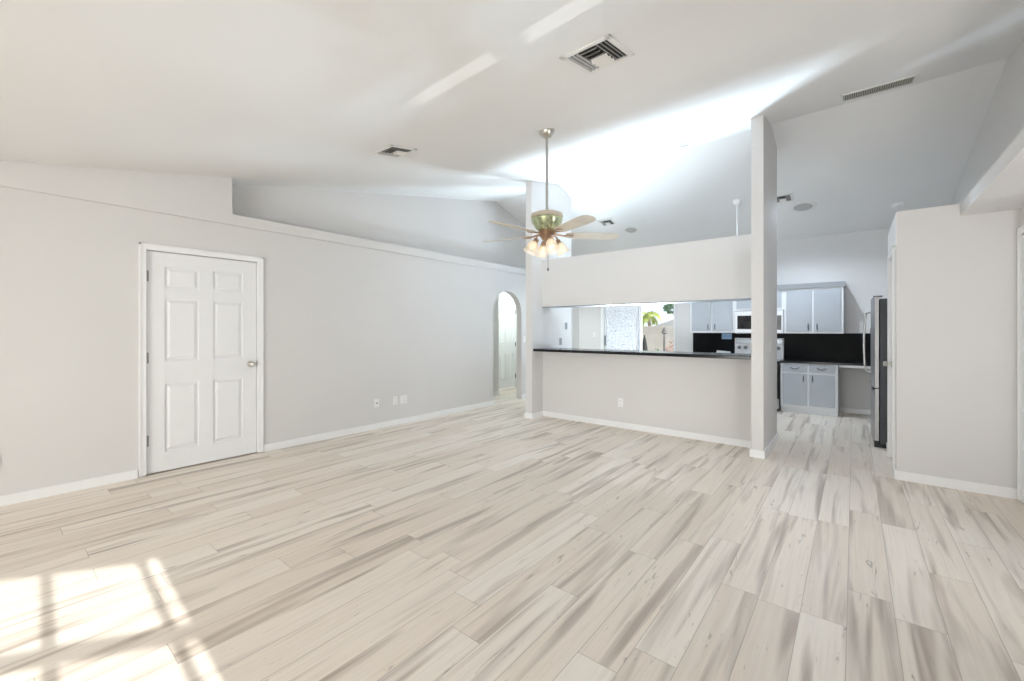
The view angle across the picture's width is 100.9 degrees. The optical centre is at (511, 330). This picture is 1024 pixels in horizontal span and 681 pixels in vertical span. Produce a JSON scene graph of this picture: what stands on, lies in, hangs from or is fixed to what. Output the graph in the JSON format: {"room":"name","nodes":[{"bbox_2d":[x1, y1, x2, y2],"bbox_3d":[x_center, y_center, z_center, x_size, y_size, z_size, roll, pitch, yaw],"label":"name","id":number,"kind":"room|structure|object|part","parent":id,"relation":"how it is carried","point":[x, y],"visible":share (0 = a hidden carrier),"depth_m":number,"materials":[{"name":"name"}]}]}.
{"room":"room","nodes":[
{"label":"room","id":0,"kind":"room"},
{"bbox_2d":[0,160,231,224],"bbox_3d":[-4.955,-1.321,1.919,0.300,0.492,6.354,0,0,39],"label":"wall","id":1,"kind":"structure","parent":0,"point":[205,198],"depth_m":3.70,"materials":[{"name":"paint"}]},
{"bbox_2d":[0,186,578,495],"bbox_3d":[-2.670,0.115,4.666,0.120,2.390,13.500,0,0,39],"label":"wall","id":2,"kind":"structure","parent":0,"point":[347,327],"depth_m":4.29,"materials":[{"name":"paint"}]},
{"bbox_2d":[139,242,263,476],"bbox_3d":[-3.007,0.258,4.162,0.130,2.080,1.016,0,0,39],"label":"door","id":3,"kind":"structure","parent":2,"relation":"in","point":[201,312],"depth_m":4.12,"materials":[{"name":"paint"}]},
{"bbox_3d":[-2.736,0.353,4.451,0.072,0.064,0.064,0,0,39],"label":"knob","id":4,"kind":"part","parent":3,"relation":"part of","materials":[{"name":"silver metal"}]},
{"bbox_2d":[0,394,525,506],"bbox_3d":[-2.586,1.271,4.663,0.014,0.078,13.200,0,0,39],"label":"baseboard","id":5,"kind":"structure","parent":2,"relation":"attached to","point":[18,497],"depth_m":4.56,"materials":[{"name":"paint"}]},
{"bbox_2d":[374,399,378,407],"bbox_3d":[-1.799,0.967,5.634,0.018,0.112,0.070,0,0,39],"label":"cable plate","id":6,"kind":"object","parent":2,"relation":"attached to","point":[376,401],"visible":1,"depth_m":5.63,"materials":[{"name":"white plastic"}]},
{"bbox_2d":[232,214,525,274],"bbox_3d":[-0.696,-1.129,7.156,0.260,0.107,7.146,0,0,39],"label":"trim ledge","id":7,"kind":"object","parent":2,"relation":"attached to","point":[237,220],"visible":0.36,"depth_m":5.37,"materials":[{"name":"paint"}]},
{"bbox_2d":[393,396,397,404],"bbox_3d":[-1.617,0.970,5.866,0.010,0.112,0.070,0,0,39],"label":"wall outlet","id":8,"kind":"object","parent":2,"relation":"attached to","point":[395,399],"visible":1,"depth_m":5.86,"materials":[{"name":"white plastic"}]},
{"bbox_2d":[400,395,406,403],"bbox_3d":[-1.529,0.972,5.975,0.010,0.112,0.110,0,0,39],"label":"wall outlet","id":9,"kind":"object","parent":2,"relation":"attached to","point":[403,399],"visible":1,"depth_m":5.97,"materials":[{"name":"white plastic"}]},
{"bbox_2d":[232,184,525,268],"bbox_3d":[-0.845,-1.747,7.242,0.120,1.330,7.200,0,0,39],"label":"wall","id":10,"kind":"structure","parent":0,"point":[455,227],"depth_m":6.18,"materials":[{"name":"paint"}]},
{"bbox_2d":[493,292,516,391],"bbox_3d":[-0.162,0.085,8.779,1.150,2.450,4.450,0,0,39],"label":"wall","id":11,"kind":"structure","parent":0,"point":[504,295],"depth_m":8.52,"materials":[{"name":"paint"}]},
{"bbox_2d":[499,298,516,388],"bbox_3d":[-0.132,0.292,9.578,0.091,2.012,0.750,0,0,39],"label":"door","id":12,"kind":"structure","parent":11,"relation":"in","point":[507,308],"depth_m":9.60,"materials":[{"name":"paint"}]},
{"bbox_2d":[0,387,1023,680],"bbox_3d":[-0.942,1.370,3.527,8.500,0.120,14.100,0,0,39],"label":"floor","id":13,"kind":"structure","parent":0,"point":[494,542],"depth_m":2.38,"materials":[{"name":"wood"}]},
{"bbox_2d":[735,338,783,410],"bbox_3d":[4.176,0.723,7.248,0.756,1.175,0.666,0,0,39],"label":"range","id":14,"kind":"object","parent":13,"relation":"on","point":[742,345],"visible":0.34,"depth_m":7.26,"materials":[{"name":"white metal"}]},
{"bbox_3d":[4.362,0.323,7.478,0.750,0.375,0.075,0,0,39],"label":"control panel","id":15,"kind":"part","parent":14,"relation":"part of","materials":[{"name":"white metal"}]},
{"bbox_3d":[4.008,0.812,7.040,0.740,0.555,0.029,0,0,39],"label":"oven door","id":16,"kind":"part","parent":14,"relation":"part of","materials":[{"name":"black glass"}]},
{"bbox_2d":[780,363,838,416],"bbox_3d":[4.779,0.915,6.798,0.735,0.790,0.609,0,0,39],"label":"base cabinet","id":17,"kind":"object","parent":13,"relation":"on","point":[804,388],"visible":0.98,"depth_m":6.60,"materials":[{"name":"grey wood"}]},
{"bbox_3d":[4.481,0.597,6.705,0.320,0.117,0.018,0,0,39],"label":"drawer","id":18,"kind":"part","parent":17,"relation":"part of","materials":[{"name":"grey wood"}]},
{"bbox_3d":[4.481,0.930,6.705,0.320,0.490,0.018,0,0,39],"label":"door","id":19,"kind":"part","parent":17,"relation":"part of","materials":[{"name":"grey wood"}]},
{"bbox_3d":[4.750,0.597,6.487,0.320,0.117,0.018,0,0,39],"label":"drawer","id":20,"kind":"part","parent":17,"relation":"part of","materials":[{"name":"grey wood"}]},
{"bbox_3d":[4.750,0.930,6.487,0.320,0.490,0.018,0,0,39],"label":"door","id":21,"kind":"part","parent":17,"relation":"part of","materials":[{"name":"grey wood"}]},
{"bbox_2d":[780,359,870,368],"bbox_3d":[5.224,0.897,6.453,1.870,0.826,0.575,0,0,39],"label":"countertop","id":22,"kind":"structure","parent":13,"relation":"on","point":[847,364],"depth_m":6.48,"materials":[{"name":"black stone"}]},
{"bbox_2d":[863,295,886,447],"bbox_3d":[4.588,0.460,4.894,0.815,1.701,0.880,0,0,39],"label":"refrigerator","id":23,"kind":"object","parent":13,"relation":"on","point":[878,330],"visible":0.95,"depth_m":4.73,"materials":[{"name":"silver metal"}]},
{"bbox_3d":[4.274,0.145,5.090,0.081,0.750,0.022,0,0,39],"label":"handle","id":24,"kind":"part","parent":23,"relation":"part of","materials":[{"name":"metal"}]},
{"bbox_3d":[4.352,0.945,5.084,0.060,0.580,0.880,0,0,39],"label":"freezer drawer","id":25,"kind":"part","parent":23,"relation":"part of","materials":[{"name":"silver metal"}]},
{"bbox_3d":[4.213,0.135,4.912,0.060,1.020,0.437,0,0,39],"label":"door","id":26,"kind":"part","parent":23,"relation":"part of","materials":[{"name":"silver metal"}]},
{"bbox_3d":[3.622,0.915,7.733,0.710,0.790,0.609,0,0,39],"label":"base cabinet","id":27,"kind":"object","parent":13,"relation":"on","visible":0},
{"bbox_3d":[3.618,0.501,7.751,0.740,0.034,0.575,0,0,39],"label":"countertop","id":28,"kind":"structure","parent":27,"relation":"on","visible":0},
{"bbox_2d":[716,350,730,352],"bbox_3d":[3.879,0.424,7.756,0.259,0.120,0.078,0,0,39],"label":"paper packet","id":29,"kind":"object","parent":28,"relation":"on","point":[718,351],"visible":0.44,"depth_m":7.75,"materials":[{"name":"white paper"}]},
{"bbox_2d":[0,0,1023,201],"bbox_3d":[-1.283,-1.769,1.722,6.480,1.232,10.765,0,0,39],"label":"ceiling","id":30,"kind":"structure","parent":0,"point":[302,94],"depth_m":2.74,"materials":[{"name":"paint"}]},
{"bbox_2d":[372,144,416,157],"bbox_3d":[-1.121,-1.711,4.045,0.300,0.069,0.295,0,0,39],"label":"ceiling vent","id":31,"kind":"object","parent":30,"relation":"in","point":[396,151],"visible":1,"depth_m":4.03,"materials":[{"name":"white metal"}]},
{"bbox_2d":[483,128,618,270],"bbox_3d":[0.289,-1.230,3.980,1.344,1.341,1.331,0,0,39],"label":"ceiling fan","id":32,"kind":"object","parent":30,"relation":"hanging from","point":[547,222],"visible":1,"depth_m":3.93,"materials":[{"name":"gold metal"}]},
{"bbox_3d":[-0.062,-0.905,4.203,0.528,0.035,0.136,0,0,28],"label":"blade","id":33,"kind":"part","parent":32,"relation":"part of","materials":[{"name":"beige wood"}]},
{"bbox_3d":[0.011,-0.905,3.686,0.528,0.035,0.136,0,0,-44],"label":"blade","id":34,"kind":"part","parent":32,"relation":"part of","materials":[{"name":"beige wood"}]},
{"bbox_3d":[0.168,-0.772,3.962,0.134,0.147,0.137,0,0,39],"label":"lamp shade","id":35,"kind":"part","parent":32,"relation":"part of","materials":[{"name":"white glass"}]},
{"bbox_3d":[0.297,-0.772,4.157,0.137,0.147,0.134,0,0,39],"label":"lamp shade","id":36,"kind":"part","parent":32,"relation":"part of","materials":[{"name":"white glass"}]},
{"bbox_3d":[0.363,-0.772,3.833,0.137,0.147,0.134,0,0,39],"label":"lamp shade","id":37,"kind":"part","parent":32,"relation":"part of","materials":[{"name":"white glass"}]},
{"bbox_3d":[0.492,-0.772,4.027,0.134,0.147,0.137,0,0,39],"label":"lamp shade","id":38,"kind":"part","parent":32,"relation":"part of","materials":[{"name":"white glass"}]},
{"bbox_3d":[0.525,-0.905,3.596,0.136,0.035,0.528,0,0,-26],"label":"blade","id":39,"kind":"part","parent":32,"relation":"part of","materials":[{"name":"beige wood"}]},
{"bbox_3d":[0.770,-0.905,4.057,0.528,0.035,0.136,0,0,-8],"label":"blade","id":40,"kind":"part","parent":32,"relation":"part of","materials":[{"name":"beige wood"}]},
{"bbox_2d":[560,34,634,74],"bbox_3d":[0.530,-1.696,2.620,0.330,0.082,0.354,0,0,39],"label":"ceiling vent","id":41,"kind":"object","parent":30,"relation":"in","point":[605,51],"visible":1,"depth_m":2.60,"materials":[{"name":"white metal"}]},
{"bbox_2d":[676,143,690,147],"bbox_3d":[2.106,-2.276,5.190,0.169,0.045,0.168,0,0,44],"label":"recessed light","id":42,"kind":"object","parent":30,"relation":"in","point":[683,144],"visible":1,"depth_m":5.18,"materials":[{"name":"white"}]},
{"bbox_2d":[840,74,918,102],"bbox_3d":[3.387,-2.239,3.924,0.540,0.060,0.266,0,0,39],"label":"ceiling vent","id":43,"kind":"object","parent":30,"relation":"in","point":[912,79],"visible":1,"depth_m":3.90,"materials":[{"name":"white metal"}]},
{"bbox_2d":[526,181,570,412],"bbox_3d":[0.605,-0.535,6.757,0.115,3.690,1.130,0,0,39],"label":"wall","id":44,"kind":"structure","parent":0,"point":[544,326],"depth_m":6.41,"materials":[{"name":"paint"}]},
{"bbox_2d":[524,411,542,418],"bbox_3d":[0.601,1.271,6.752,0.143,0.078,1.144,0,0,39],"label":"baseboard","id":45,"kind":"structure","parent":44,"relation":"attached to","point":[540,413],"depth_m":6.33,"materials":[{"name":"paint"}]},
{"bbox_2d":[543,234,750,440],"bbox_3d":[1.657,0.115,5.668,2.890,2.390,0.200,0,0,39],"label":"wall","id":46,"kind":"structure","parent":0,"point":[709,396],"depth_m":5.40,"materials":[{"name":"paint"}]},
{"bbox_2d":[618,398,622,406],"bbox_3d":[1.460,0.970,5.693,0.070,0.112,0.010,0,0,39],"label":"wall outlet","id":47,"kind":"object","parent":46,"relation":"attached to","point":[620,400],"visible":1,"depth_m":5.69,"materials":[{"name":"white plastic"}]},
{"bbox_2d":[533,348,750,359],"bbox_3d":[1.601,0.291,5.598,2.890,0.038,0.520,0,0,39],"label":"bar","id":48,"kind":"object","parent":46,"relation":"on","point":[566,350],"visible":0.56,"depth_m":5.23,"materials":[{"name":"black stone"}]},
{"bbox_2d":[542,298,750,307],"bbox_3d":[1.657,-0.356,5.668,2.890,0.012,0.210,0,0,39],"label":"wall","id":49,"kind":"structure","parent":46,"relation":"attached to","point":[740,299],"depth_m":5.48,"materials":[{"name":"white paint"}]},
{"bbox_2d":[543,411,750,447],"bbox_3d":[1.590,1.271,5.585,2.890,0.078,0.014,0,0,39],"label":"baseboard","id":50,"kind":"structure","parent":46,"relation":"attached to","point":[697,436],"depth_m":5.38,"materials":[{"name":"paint"}]},
{"bbox_2d":[749,433,778,458],"bbox_3d":[2.836,1.271,4.741,0.138,0.078,1.008,0,0,39],"label":"baseboard","id":51,"kind":"structure","parent":46,"relation":"attached to","point":[752,453],"depth_m":4.39,"materials":[{"name":"paint"}]},
{"bbox_2d":[579,228,889,411],"bbox_3d":[3.808,-0.140,8.050,6.600,2.900,0.132,0,0,39],"label":"wall","id":52,"kind":"structure","parent":0,"point":[858,259],"depth_m":6.84,"materials":[{"name":"paint"}]},
{"bbox_2d":[601,303,674,350],"bbox_3d":[2.643,0.255,8.967,1.625,2.110,0.130,0,0,39],"label":"window","id":53,"kind":"structure","parent":52,"relation":"in","point":[638,307],"depth_m":8.96,"materials":[{"name":"paint"}]},
{"bbox_3d":[2.376,0.285,9.190,0.780,2.050,0.040,0,0,39],"label":"sash","id":54,"kind":"part","parent":53,"relation":"part of","materials":[{"name":"white glass"}]},
{"bbox_3d":[2.990,0.285,8.748,0.770,2.050,0.035,0,0,39],"label":"sash","id":55,"kind":"part","parent":53,"relation":"part of","materials":[{"name":"white metal"}]},
{"bbox_2d":[690,301,734,332],"bbox_3d":[3.720,-0.319,7.802,0.755,0.722,0.379,0,0,39],"label":"upper cabinet","id":56,"kind":"object","parent":52,"relation":"attached to","point":[705,317],"visible":0.63,"depth_m":7.67,"materials":[{"name":"grey wood"}]},
{"bbox_3d":[3.490,-0.319,7.801,0.330,0.654,0.018,0,0,39],"label":"door","id":57,"kind":"part","parent":56,"relation":"part of","materials":[{"name":"white wood"}]},
{"bbox_3d":[3.768,-0.319,7.577,0.330,0.654,0.018,0,0,39],"label":"door","id":58,"kind":"part","parent":56,"relation":"part of","materials":[{"name":"white wood"}]},
{"bbox_2d":[777,281,845,289],"bbox_3d":[4.310,-0.718,7.330,2.305,0.075,0.370,0,0,39],"label":"crown molding","id":59,"kind":"structure","parent":56,"relation":"attached to","point":[839,283],"depth_m":6.72,"materials":[{"name":"white wood"}]},
{"bbox_2d":[722,333,731,338],"bbox_3d":[3.974,0.105,7.826,0.170,0.110,0.006,0,0,39],"label":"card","id":60,"kind":"object","parent":52,"relation":"attached to","point":[724,335],"visible":1,"depth_m":7.82,"materials":[{"name":"blue paper"}]},
{"bbox_2d":[735,289,783,310],"bbox_3d":[4.310,-0.512,7.347,0.735,0.335,0.343,0,0,39],"label":"upper cabinet","id":61,"kind":"object","parent":52,"relation":"attached to","point":[739,305],"visible":0.39,"depth_m":7.30,"materials":[{"name":"white wood"}]},
{"bbox_3d":[4.074,-0.512,7.330,0.320,0.267,0.018,0,0,39],"label":"door","id":62,"kind":"part","parent":61,"relation":"part of","materials":[{"name":"white wood"}]},
{"bbox_2d":[735,310,783,333],"bbox_3d":[4.279,-0.142,7.301,0.720,0.385,0.454,0,0,39],"label":"microwave","id":63,"kind":"object","parent":61,"relation":"attached to","point":[742,318],"visible":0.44,"depth_m":7.26,"materials":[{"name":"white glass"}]},
{"bbox_3d":[4.111,-0.142,7.216,0.555,0.365,0.026,0,0,39],"label":"door","id":64,"kind":"part","parent":63,"relation":"part of","materials":[{"name":"white plastic"}]},
{"bbox_3d":[4.390,-0.142,6.992,0.150,0.365,0.024,0,0,39],"label":"control panel","id":65,"kind":"part","parent":63,"relation":"part of","materials":[{"name":"white plastic"}]},
{"bbox_3d":[4.343,-0.512,7.112,0.320,0.267,0.018,0,0,39],"label":"door","id":66,"kind":"part","parent":61,"relation":"part of","materials":[{"name":"white wood"}]},
{"bbox_2d":[784,286,843,333],"bbox_3d":[4.886,-0.316,6.859,0.775,0.728,0.379,0,0,39],"label":"upper cabinet","id":67,"kind":"object","parent":52,"relation":"attached to","point":[806,310],"visible":1,"depth_m":6.72,"materials":[{"name":"white wood"}]},
{"bbox_3d":[4.653,-0.316,6.861,0.340,0.660,0.018,0,0,39],"label":"door","id":68,"kind":"part","parent":67,"relation":"part of","materials":[{"name":"white wood"}]},
{"bbox_3d":[4.938,-0.316,6.631,0.340,0.660,0.018,0,0,39],"label":"door","id":69,"kind":"part","parent":67,"relation":"part of","materials":[{"name":"white wood"}]},
{"bbox_2d":[840,407,870,414],"bbox_3d":[5.721,1.271,6.424,1.180,0.078,0.014,0,0,39],"label":"baseboard","id":70,"kind":"structure","parent":52,"relation":"attached to","point":[845,410],"depth_m":6.67,"materials":[{"name":"paint"}]},
{"bbox_2d":[497,58,1007,256],"bbox_3d":[2.814,-1.949,6.788,6.480,0.871,3.404,0,0,39],"label":"ceiling","id":71,"kind":"structure","parent":0,"point":[912,145],"depth_m":5.55,"materials":[{"name":"paint"}]},
{"bbox_2d":[598,218,616,226],"bbox_3d":[1.740,-1.971,7.735,0.280,0.073,0.232,0,0,39],"label":"ceiling vent","id":72,"kind":"object","parent":71,"relation":"in","point":[606,222],"visible":1,"depth_m":7.73,"materials":[{"name":"white metal"}]},
{"bbox_2d":[623,226,638,232],"bbox_3d":[2.207,-1.866,7.835,0.279,0.086,0.271,0,0,44],"label":"recessed light","id":73,"kind":"object","parent":71,"relation":"in","point":[629,229],"visible":1,"depth_m":7.82,"materials":[{"name":"white plastic"}]},
{"bbox_2d":[732,199,741,235],"bbox_3d":[3.384,-1.425,6.363,0.300,1.071,0.300,0,0,39],"label":"pendant light","id":74,"kind":"object","parent":71,"relation":"hanging from","point":[737,202],"visible":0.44,"depth_m":6.35,"materials":[{"name":"white metal"}]},
{"bbox_3d":[3.384,-1.500,6.363,0.021,0.781,0.022,0,0,39],"label":"rod","id":75,"kind":"part","parent":74,"relation":"part of","materials":[{"name":"white metal"}]},
{"bbox_2d":[777,193,793,203],"bbox_3d":[3.898,-1.898,6.093,0.260,0.065,0.234,0,0,39],"label":"ceiling vent","id":76,"kind":"object","parent":71,"relation":"in","point":[783,198],"visible":0.67,"depth_m":6.07,"materials":[{"name":"white metal"}]},
{"bbox_2d":[790,201,816,211],"bbox_3d":[4.276,-1.817,6.214,0.329,0.089,0.321,0,0,44],"label":"recessed light","id":77,"kind":"object","parent":71,"relation":"in","point":[804,206],"visible":1,"depth_m":6.20,"materials":[{"name":"white plastic"}]},
{"bbox_2d":[891,202,904,208],"bbox_3d":[5.299,-1.713,5.807,0.142,0.070,0.142,0,0,-7],"label":"smoke detector","id":78,"kind":"object","parent":71,"relation":"attached to","point":[897,205],"visible":1,"depth_m":5.77,"materials":[{"name":"white plastic"}]},
{"bbox_2d":[751,115,776,450],"bbox_3d":[2.836,-0.509,4.741,0.110,3.639,0.980,0,0,39],"label":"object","id":79,"kind":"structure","parent":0,"point":[763,144],"depth_m":4.39,"materials":[{"name":"paint"}]},
{"bbox_2d":[888,204,1019,488],"bbox_3d":[4.032,0.133,3.961,0.710,2.355,1.170,0,0,39],"label":"wall","id":80,"kind":"structure","parent":0,"point":[956,275],"depth_m":3.49,"materials":[{"name":"paint"}]},
{"bbox_2d":[883,246,895,474],"bbox_3d":[3.675,0.270,4.076,0.130,2.057,0.760,0,0,39],"label":"door","id":81,"kind":"structure","parent":80,"relation":"in","point":[890,363],"depth_m":4.32,"materials":[{"name":"paint"}]},
{"bbox_3d":[3.819,0.338,4.300,0.072,0.064,0.064,0,0,39],"label":"knob","id":82,"kind":"part","parent":81,"relation":"part of","materials":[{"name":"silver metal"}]},
{"bbox_3d":[3.690,0.270,4.064,0.091,2.057,0.760,0,0,39],"label":"casing","id":83,"kind":"part","parent":81,"relation":"part of","materials":[{"name":"paint"}]},
{"bbox_2d":[886,442,1016,498],"bbox_3d":[4.026,1.271,3.965,0.724,0.078,1.198,0,0,39],"label":"baseboard","id":84,"kind":"structure","parent":80,"relation":"attached to","point":[975,487],"depth_m":3.49,"materials":[{"name":"paint"}]},
{"bbox_2d":[950,41,1023,226],"bbox_3d":[3.724,-0.499,2.904,0.140,3.618,8.200,0,0,39],"label":"wall","id":85,"kind":"structure","parent":0,"point":[1003,121],"depth_m":3.71,"materials":[{"name":"paint"}]},
{"bbox_2d":[960,129,1023,215],"bbox_3d":[2.423,-0.992,1.661,0.320,0.100,4.430,0,0,39],"label":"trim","id":86,"kind":"structure","parent":85,"relation":"attached to","point":[1001,188],"depth_m":2.83,"materials":[{"name":"paint"}]},
{"bbox_2d":[1017,225,1023,502],"bbox_3d":[3.611,0.257,2.887,0.154,2.082,0.940,0,0,39],"label":"door","id":87,"kind":"structure","parent":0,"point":[1020,231],"depth_m":3.22,"materials":[{"name":"paint"}]},
{"label":"outside","id":88,"kind":"structure","parent":0,"visible":0},
{"bbox_3d":[7.324,1.670,13.831,22.000,0.120,13.280,0,0,39],"label":"patio","id":89,"kind":"object","parent":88,"visible":0},
{"bbox_2d":[607,305,642,349],"bbox_3d":[2.174,-0.130,11.166,2.540,3.520,0.200,0,0,39],"label":"wall","id":90,"kind":"structure","parent":89,"relation":"on","point":[621,320],"depth_m":10.56,"materials":[{"name":"white paint"}]},
{"bbox_2d":[643,335,647,350],"bbox_3d":[3.859,0.870,12.312,0.480,1.480,0.480,0,0,39],"label":"patio umbrella","id":91,"kind":"object","parent":89,"relation":"on","point":[645,348],"visible":0.27,"depth_m":12.26,"materials":[{"name":"black fabric"}]},
{"bbox_2d":[643,326,673,350],"bbox_3d":[6.228,0.730,15.656,22.000,1.800,0.240,0,0,39],"label":"wall","id":92,"kind":"structure","parent":89,"relation":"on","point":[653,335],"depth_m":16.10,"materials":[{"name":"beige paint"}]},
{"bbox_2d":[661,327,666,350],"bbox_3d":[5.348,0.740,14.837,0.400,1.740,0.390,0,0,39],"label":"ornament","id":93,"kind":"object","parent":89,"relation":"on","point":[664,331],"visible":0.56,"depth_m":14.81,"materials":[{"name":"grey metal"}]},
{"bbox_3d":[5.348,0.840,14.837,0.095,1.540,0.100,0,0,39],"label":"post","id":94,"kind":"part","parent":93,"relation":"part of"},
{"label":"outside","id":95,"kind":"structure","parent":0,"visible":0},
{"bbox_2d":[655,319,673,325],"bbox_3d":[11.840,0.100,24.505,6.400,2.420,5.600,0,0,39],"label":"house","id":96,"kind":"structure","parent":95,"point":[671,322],"depth_m":23.48,"materials":[{"name":"white paint"}]},
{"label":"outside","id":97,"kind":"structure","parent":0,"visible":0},
{"bbox_2d":[643,311,661,325],"bbox_3d":[9.834,-0.016,30.605,1.998,2.718,1.851,0,0,39],"label":"palm tree","id":98,"kind":"object","parent":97,"point":[649,318],"visible":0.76,"depth_m":30.25,"materials":[{"name":"green plant"}]},
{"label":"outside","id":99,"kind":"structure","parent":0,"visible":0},
{"bbox_2d":[663,303,673,314],"bbox_3d":[11.920,-0.402,31.521,1.349,3.424,1.362,0,0,39],"label":"tree","id":100,"kind":"object","parent":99,"point":[667,307],"visible":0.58,"depth_m":31.38,"materials":[{"name":"green plant"}]}
]}

